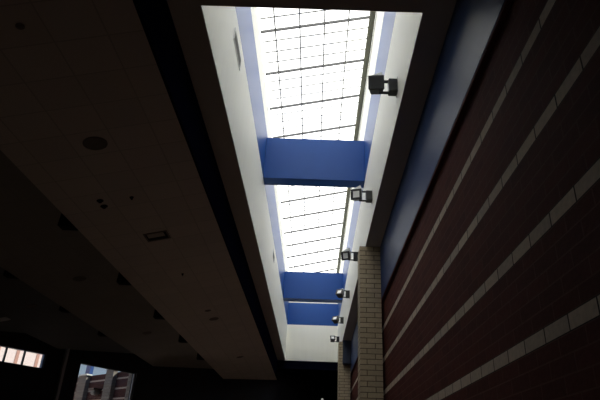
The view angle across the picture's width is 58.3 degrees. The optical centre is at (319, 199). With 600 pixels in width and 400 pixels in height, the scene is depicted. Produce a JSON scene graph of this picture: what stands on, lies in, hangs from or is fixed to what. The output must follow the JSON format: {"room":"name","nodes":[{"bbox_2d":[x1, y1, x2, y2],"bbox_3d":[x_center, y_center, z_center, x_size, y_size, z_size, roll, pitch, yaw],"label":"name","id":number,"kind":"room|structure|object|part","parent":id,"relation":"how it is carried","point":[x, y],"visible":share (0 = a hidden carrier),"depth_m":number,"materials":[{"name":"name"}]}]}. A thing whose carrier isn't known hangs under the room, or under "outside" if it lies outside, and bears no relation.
{"room":"school cafeteria","nodes":[
{"label":"school cafeteria","id":0,"kind":"room"},
{"bbox_2d":[0,322,23,332],"bbox_3d":[-10.388,-1.455,7.914,2.449,2.132,26.356,2,-27,0],"label":"ceiling","id":1,"kind":"structure","parent":0,"point":[3,327],"depth_m":17.66,"materials":[{"name":"paint"}]},
{"bbox_2d":[0,267,133,353],"bbox_3d":[-7.984,-0.591,9.601,2.415,2.023,30.075,2,-27,0],"label":"ceiling","id":2,"kind":"structure","parent":0,"point":[44,322],"depth_m":16.43,"materials":[{"name":"paint"}]},
{"bbox_2d":[0,317,10,321],"bbox_3d":[-9.172,3.452,15.535,0.277,0.083,0.280,2,-27,0],"label":"ceiling light","id":3,"kind":"object","parent":2,"relation":"attached to","point":[2,318],"visible":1,"depth_m":15.53,"materials":[{"name":"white metal"}]},
{"bbox_2d":[3,270,17,278],"bbox_3d":[-7.007,1.599,12.305,0.312,0.368,0.220,2,-27,0],"label":"speaker","id":4,"kind":"object","parent":2,"relation":"attached to","point":[6,274],"visible":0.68,"depth_m":12.16},
{"bbox_2d":[5,276,17,278],"bbox_3d":[-7.011,1.759,12.225,0.254,0.010,0.180,2,-27,0],"label":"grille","id":5,"kind":"object","parent":4,"relation":"attached to","point":[9,277],"depth_m":12.23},
{"bbox_2d":[59,306,70,312],"bbox_3d":[-7.052,2.946,14.992,0.312,0.368,0.220,2,-27,0],"label":"speaker","id":6,"kind":"object","parent":2,"relation":"attached to","point":[63,310],"visible":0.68,"depth_m":14.84},
{"bbox_2d":[0,150,212,368],"bbox_3d":[-5.605,0.276,11.272,2.398,1.935,33.768,2,-27,0],"label":"ceiling","id":7,"kind":"structure","parent":0,"point":[34,249],"depth_m":12.55,"materials":[{"name":"paint"}]},
{"bbox_2d":[58,213,78,230],"bbox_3d":[-4.566,0.350,9.836,0.312,0.374,0.220,2,-27,0],"label":"speaker","id":8,"kind":"object","parent":7,"relation":"attached to","point":[64,223],"visible":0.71,"depth_m":9.70},
{"bbox_2d":[60,226,76,230],"bbox_3d":[-4.570,0.513,9.755,0.254,0.010,0.180,2,-27,0],"label":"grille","id":9,"kind":"object","parent":8,"relation":"attached to","point":[73,228],"depth_m":9.75,"materials":[{"name":"black metal"}]},
{"bbox_2d":[117,272,130,284],"bbox_3d":[-4.615,1.817,12.765,0.312,0.374,0.220,2,-27,0],"label":"speaker","id":10,"kind":"object","parent":7,"relation":"attached to","point":[121,280],"visible":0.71,"depth_m":12.63},
{"bbox_2d":[118,282,130,284],"bbox_3d":[-4.619,1.980,12.684,0.254,0.010,0.180,2,-27,0],"label":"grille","id":11,"kind":"object","parent":10,"relation":"attached to","point":[120,283],"depth_m":12.65,"materials":[{"name":"black metal"}]},
{"bbox_2d":[153,309,164,319],"bbox_3d":[-4.664,3.285,15.694,0.312,0.374,0.220,2,-27,0],"label":"speaker","id":12,"kind":"object","parent":7,"relation":"attached to","point":[157,315],"visible":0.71,"depth_m":15.55},
{"bbox_2d":[178,335,187,342],"bbox_3d":[-4.713,4.753,18.622,0.312,0.374,0.220,2,-27,0],"label":"speaker","id":13,"kind":"object","parent":7,"relation":"attached to","point":[181,339],"visible":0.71,"depth_m":18.48},
{"bbox_2d":[196,353,203,359],"bbox_3d":[-4.762,6.221,21.551,0.312,0.374,0.220,2,-27,0],"label":"speaker","id":14,"kind":"object","parent":7,"relation":"attached to","point":[199,357],"visible":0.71,"depth_m":21.42},
{"bbox_2d":[0,0,276,379],"bbox_3d":[-3.249,1.126,12.926,2.370,1.834,37.416,2,-27,0],"label":"ceiling","id":15,"kind":"structure","parent":0,"point":[77,70],"depth_m":7.99,"materials":[{"name":"paint"}]},
{"bbox_2d":[15,23,24,29],"bbox_3d":[-3.135,-1.809,5.607,0.088,0.044,0.089,-2,-27,8],"label":"sensor","id":16,"kind":"object","parent":15,"relation":"attached to","point":[20,26],"visible":1,"depth_m":5.59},
{"bbox_2d":[83,137,107,149],"bbox_3d":[-3.192,-0.802,7.622,0.322,0.085,0.328,-1,-27,6],"label":"ceiling speaker","id":17,"kind":"object","parent":15,"relation":"attached to","point":[92,143],"visible":1,"depth_m":7.62},
{"bbox_2d":[143,230,170,241],"bbox_3d":[-3.232,0.719,10.656,0.452,0.116,0.380,2,-27,0],"label":"ceiling vent","id":18,"kind":"object","parent":15,"relation":"in","point":[160,235],"visible":1,"depth_m":10.64,"materials":[{"name":"metal"}]},
{"bbox_3d":[-3.241,0.697,10.605,0.320,0.007,0.170,-10,-26,-6],"label":"blade","id":19,"kind":"part","parent":18,"relation":"part of","materials":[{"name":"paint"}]},
{"bbox_2d":[0,331,337,399],"bbox_3d":[-6.789,8.851,22.503,0.264,7.260,30.525,-14,-31,29],"label":"wall","id":20,"kind":"structure","parent":0,"point":[17,381],"depth_m":22.01,"materials":[{"name":"paint"}]},
{"bbox_2d":[0,345,44,367],"bbox_3d":[-10.464,5.123,17.797,0.106,0.497,2.764,-14,-31,29],"label":"window","id":21,"kind":"structure","parent":20,"relation":"in","point":[6,349],"depth_m":18.26,"materials":[{"name":"glass"}]},
{"bbox_2d":[53,348,69,399],"bbox_3d":[-9.243,7.766,18.327,0.116,5.313,0.107,-14,-31,29],"label":"trim","id":22,"kind":"structure","parent":20,"relation":"attached to","point":[66,354],"depth_m":19.07,"materials":[{"name":"grey paint"}]},
{"bbox_2d":[81,363,134,399],"bbox_3d":[-8.347,8.702,19.885,0.106,4.760,2.615,-14,-31,29],"label":"window","id":23,"kind":"structure","parent":20,"relation":"in","point":[133,377],"depth_m":21.54,"materials":[{"name":"black metal"}]},
{"bbox_2d":[133,0,277,379],"bbox_3d":[-2.047,1.136,12.970,0.033,0.851,37.467,2,-27,0],"label":"ceiling beam","id":24,"kind":"structure","parent":20,"relation":"attached to","point":[155,17],"depth_m":8.40,"materials":[{"name":"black paint"}]},
{"bbox_2d":[277,360,337,387],"bbox_3d":[-0.540,10.367,31.742,3.594,0.429,6.753,2,-27,0],"label":"ceiling","id":25,"kind":"structure","parent":20,"relation":"attached to","point":[326,373],"depth_m":28.91,"materials":[{"name":"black paint"}]},
{"bbox_2d":[201,6,288,357],"bbox_3d":[-1.719,1.194,18.708,0.208,4.208,25.064,2,-27,0],"label":"wall","id":26,"kind":"structure","parent":0,"point":[244,92],"depth_m":12.00,"materials":[{"name":"white paint"}]},
{"bbox_2d":[233,27,240,70],"bbox_3d":[-1.477,-2.692,9.621,0.015,0.248,0.842,2,-27,0],"label":"air vent","id":27,"kind":"object","parent":26,"relation":"in","point":[235,38],"visible":1,"depth_m":9.59,"materials":[{"name":"white metal"}]},
{"bbox_2d":[257,7,375,272],"bbox_3d":[-0.156,-0.855,19.761,2.802,0.754,24.668,2,-27,0],"label":"window","id":28,"kind":"structure","parent":26,"relation":"in","point":[316,61],"depth_m":15.48,"materials":[{"name":"white"}]},
{"bbox_3d":[-0.167,-0.529,20.485,2.802,0.688,1.529,2,-27,0],"label":"glazing panel","id":29,"kind":"part","parent":28,"relation":"part of","materials":[{"name":"white glass"}]},
{"bbox_3d":[-0.121,-1.899,17.752,2.802,0.688,1.529,2,-27,0],"label":"glazing panel","id":30,"kind":"part","parent":28,"relation":"part of","materials":[{"name":"white glass"}]},
{"bbox_3d":[-0.030,-4.638,12.286,2.802,0.688,1.529,2,-27,0],"label":"glazing panel","id":31,"kind":"part","parent":28,"relation":"part of","materials":[{"name":"white glass"}]},
{"bbox_3d":[-0.304,3.580,28.684,2.802,0.688,1.529,2,-27,0],"label":"glazing panel","id":32,"kind":"part","parent":28,"relation":"part of","materials":[{"name":"white"}]},
{"bbox_3d":[-0.098,-2.584,16.385,2.802,0.688,1.529,2,-27,0],"label":"glazing panel","id":33,"kind":"part","parent":28,"relation":"part of","materials":[{"name":"white"}]},
{"bbox_3d":[-0.282,2.895,27.317,2.802,0.688,1.529,2,-27,0],"label":"glazing panel","id":34,"kind":"part","parent":28,"relation":"part of","materials":[{"name":"white glass"}]},
{"bbox_3d":[-0.259,2.210,25.951,2.802,0.688,1.529,2,-27,0],"label":"glazing panel","id":35,"kind":"part","parent":28,"relation":"part of","materials":[{"name":"white"}]},
{"bbox_3d":[-0.236,1.525,24.584,2.802,0.688,1.529,2,-27,0],"label":"glazing panel","id":36,"kind":"part","parent":28,"relation":"part of","materials":[{"name":"white glass"}]},
{"bbox_3d":[-0.213,0.840,23.218,2.802,0.688,1.529,2,-27,0],"label":"glazing panel","id":37,"kind":"part","parent":28,"relation":"part of","materials":[{"name":"white glass"}]},
{"bbox_3d":[-0.190,0.155,21.851,2.802,0.688,1.529,2,-27,0],"label":"glazing panel","id":38,"kind":"part","parent":28,"relation":"part of","materials":[{"name":"white glass"}]},
{"bbox_3d":[-0.075,-3.269,15.019,2.802,0.688,1.529,2,-27,0],"label":"glazing panel","id":39,"kind":"part","parent":28,"relation":"part of","materials":[{"name":"white"}]},
{"bbox_3d":[-0.053,-3.954,13.652,2.802,0.688,1.529,2,-27,0],"label":"glazing panel","id":40,"kind":"part","parent":28,"relation":"part of","materials":[{"name":"white"}]},
{"bbox_3d":[1.159,-1.049,19.880,0.140,0.114,24.668,2,-27,0],"label":"ridge frame","id":41,"kind":"part","parent":28,"relation":"part of","materials":[{"name":"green metal"}]},
{"bbox_2d":[285,302,337,361],"bbox_3d":[-0.412,6.848,29.799,2.802,4.125,0.208,2,-27,0],"label":"wall","id":42,"kind":"structure","parent":0,"point":[310,327],"depth_m":29.48,"materials":[{"name":"white paint"}]},
{"bbox_2d":[167,0,456,361],"bbox_3d":[-0.073,1.950,15.911,4.034,0.446,43.395,2,-27,0],"label":"surround","id":43,"kind":"object","parent":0,"point":[187,16],"visible":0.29,"depth_m":8.37,"materials":[{"name":"paint"}]},
{"bbox_2d":[201,5,422,12],"bbox_3d":[-0.040,-4.287,7.580,2.802,4.125,0.208,2,-27,0],"label":"skylight","id":44,"kind":"object","parent":43,"relation":"attached to","point":[201,5],"visible":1,"depth_m":6.74,"materials":[{"name":"white paint"}]},
{"bbox_2d":[337,11,422,360],"bbox_3d":[1.280,0.963,18.874,0.208,4.945,25.064,2,-27,0],"label":"wall","id":45,"kind":"structure","parent":0,"point":[395,34],"depth_m":11.97,"materials":[{"name":"white paint"}]},
{"bbox_2d":[283,271,342,302],"bbox_3d":[-0.322,4.153,25.545,2.779,1.304,0.561,2,-27,0],"label":"cross beam","id":46,"kind":"structure","parent":45,"relation":"attached to","point":[298,286],"depth_m":25.29,"materials":[{"name":"blue paint"}]},
{"bbox_2d":[263,138,364,187],"bbox_3d":[-0.148,-1.054,15.154,2.779,1.304,0.412,2,-27,0],"label":"cross beam","id":47,"kind":"structure","parent":45,"relation":"attached to","point":[288,161],"depth_m":14.94,"materials":[{"name":"blue paint"}]},
{"bbox_2d":[330,335,338,341],"bbox_3d":[0.739,7.000,27.111,0.472,0.376,0.389,2,-27,0],"label":"floodlight","id":48,"kind":"object","parent":45,"relation":"attached to","point":[332,338],"visible":0.94,"depth_m":27.03,"materials":[{"name":"black metal"}]},
{"bbox_2d":[331,315,343,323],"bbox_3d":[0.765,5.208,23.443,0.541,0.372,0.398,2,-27,0],"label":"floodlight","id":49,"kind":"object","parent":45,"relation":"attached to","point":[335,319],"visible":1,"depth_m":23.39,"materials":[{"name":"black metal"}]},
{"bbox_2d":[335,289,349,298],"bbox_3d":[0.827,3.425,19.799,0.536,0.378,0.392,2,-27,0],"label":"floodlight","id":50,"kind":"object","parent":45,"relation":"attached to","point":[339,292],"visible":1,"depth_m":19.74,"materials":[{"name":"black metal"}]},
{"bbox_2d":[341,248,358,260],"bbox_3d":[0.891,1.649,16.155,0.525,0.394,0.354,2,-27,0],"label":"floodlight","id":51,"kind":"object","parent":45,"relation":"attached to","point":[346,254],"visible":0.89,"depth_m":16.07,"materials":[{"name":"black metal"}]},
{"bbox_2d":[351,186,372,203],"bbox_3d":[0.960,-0.133,12.515,0.508,0.378,0.321,2,-27,0],"label":"floodlight","id":52,"kind":"object","parent":45,"relation":"attached to","point":[356,193],"visible":1,"depth_m":12.42,"materials":[{"name":"black metal"}]},
{"bbox_2d":[368,72,397,97],"bbox_3d":[1.029,-1.913,8.874,0.488,0.381,0.288,2,-27,0],"label":"floodlight","id":53,"kind":"object","parent":45,"relation":"attached to","point":[376,82],"visible":1,"depth_m":8.77,"materials":[{"name":"black metal"}]},
{"bbox_2d":[350,0,599,399],"bbox_3d":[1.634,5.903,14.050,0.363,5.443,44.220,2,-27,0],"label":"wall","id":54,"kind":"structure","parent":0,"point":[493,293],"depth_m":4.54,"materials":[{"name":"brown brick"}]},
{"bbox_2d":[350,0,504,373],"bbox_3d":[1.706,2.820,15.504,0.421,1.370,43.395,2,-27,0],"label":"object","id":55,"kind":"structure","parent":54,"relation":"attached to","point":[472,23],"depth_m":7.36,"materials":[{"name":"blue paint"}]},
{"bbox_2d":[350,0,512,376],"bbox_3d":[1.507,3.445,15.188,0.053,0.040,43.395,2,-27,0],"label":"trim","id":56,"kind":"structure","parent":54,"relation":"attached to","point":[506,6],"depth_m":6.38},
{"bbox_3d":[-6.503,8.144,12.791,16.582,0.165,44.220,2,-27,0],"label":"floor","id":57,"kind":"structure","parent":0,"visible":0},
{"bbox_2d":[337,342,349,399],"bbox_3d":[1.007,9.563,22.912,0.526,6.811,0.660,2,-27,0],"label":"brick pillar","id":58,"kind":"structure","parent":57,"relation":"on","point":[343,370],"depth_m":23.45,"materials":[{"name":"beige brick"}]},
{"bbox_2d":[343,340,350,364],"bbox_3d":[1.185,6.756,23.784,0.351,1.003,0.294,2,-27,0],"label":"wall box","id":59,"kind":"object","parent":58,"relation":"attached to","point":[346,343],"visible":1,"depth_m":23.64,"materials":[{"name":"blue paint"}]},
{"bbox_2d":[358,246,383,399],"bbox_3d":[1.180,4.388,12.587,0.526,6.811,0.660,2,-27,0],"label":"brick pillar","id":60,"kind":"structure","parent":57,"relation":"on","point":[370,355],"depth_m":12.93,"materials":[{"name":"beige brick"}]},
{"label":"outside","id":61,"kind":"structure","parent":0,"visible":0},
{"bbox_3d":[-61.174,26.653,52.738,119.500,0.180,160.000,2,-27,0],"label":"ground","id":62,"kind":"structure","parent":61,"visible":0},
{"bbox_2d":[0,347,41,367],"bbox_3d":[-17.141,9.592,24.229,3.312,7.310,7.178,-14,-31,29],"label":"striped building","id":63,"kind":"structure","parent":62,"relation":"on","point":[12,356],"depth_m":26.14,"materials":[{"name":"paint"}]},
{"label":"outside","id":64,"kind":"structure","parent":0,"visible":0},
{"bbox_2d":[73,369,131,399],"bbox_3d":[-9.282,10.232,23.015,4.835,5.536,1.567,-18,-33,34],"label":"building","id":65,"kind":"structure","parent":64,"point":[115,385],"depth_m":23.18,"materials":[{"name":"brown brick"}]},
{"bbox_2d":[85,365,93,374],"bbox_3d":[-10.849,7.866,25.367,0.380,1.023,0.165,-18,-33,34],"label":"panel","id":66,"kind":"object","parent":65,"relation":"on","point":[89,369],"visible":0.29,"depth_m":25.20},
{"bbox_2d":[88,388,101,394],"bbox_3d":[-9.845,8.373,23.442,0.462,0.264,0.391,-18,-33,34],"label":"lamp","id":67,"kind":"object","parent":65,"relation":"attached to","point":[95,391],"visible":1,"depth_m":23.38,"materials":[{"name":"black metal"}]}
]}

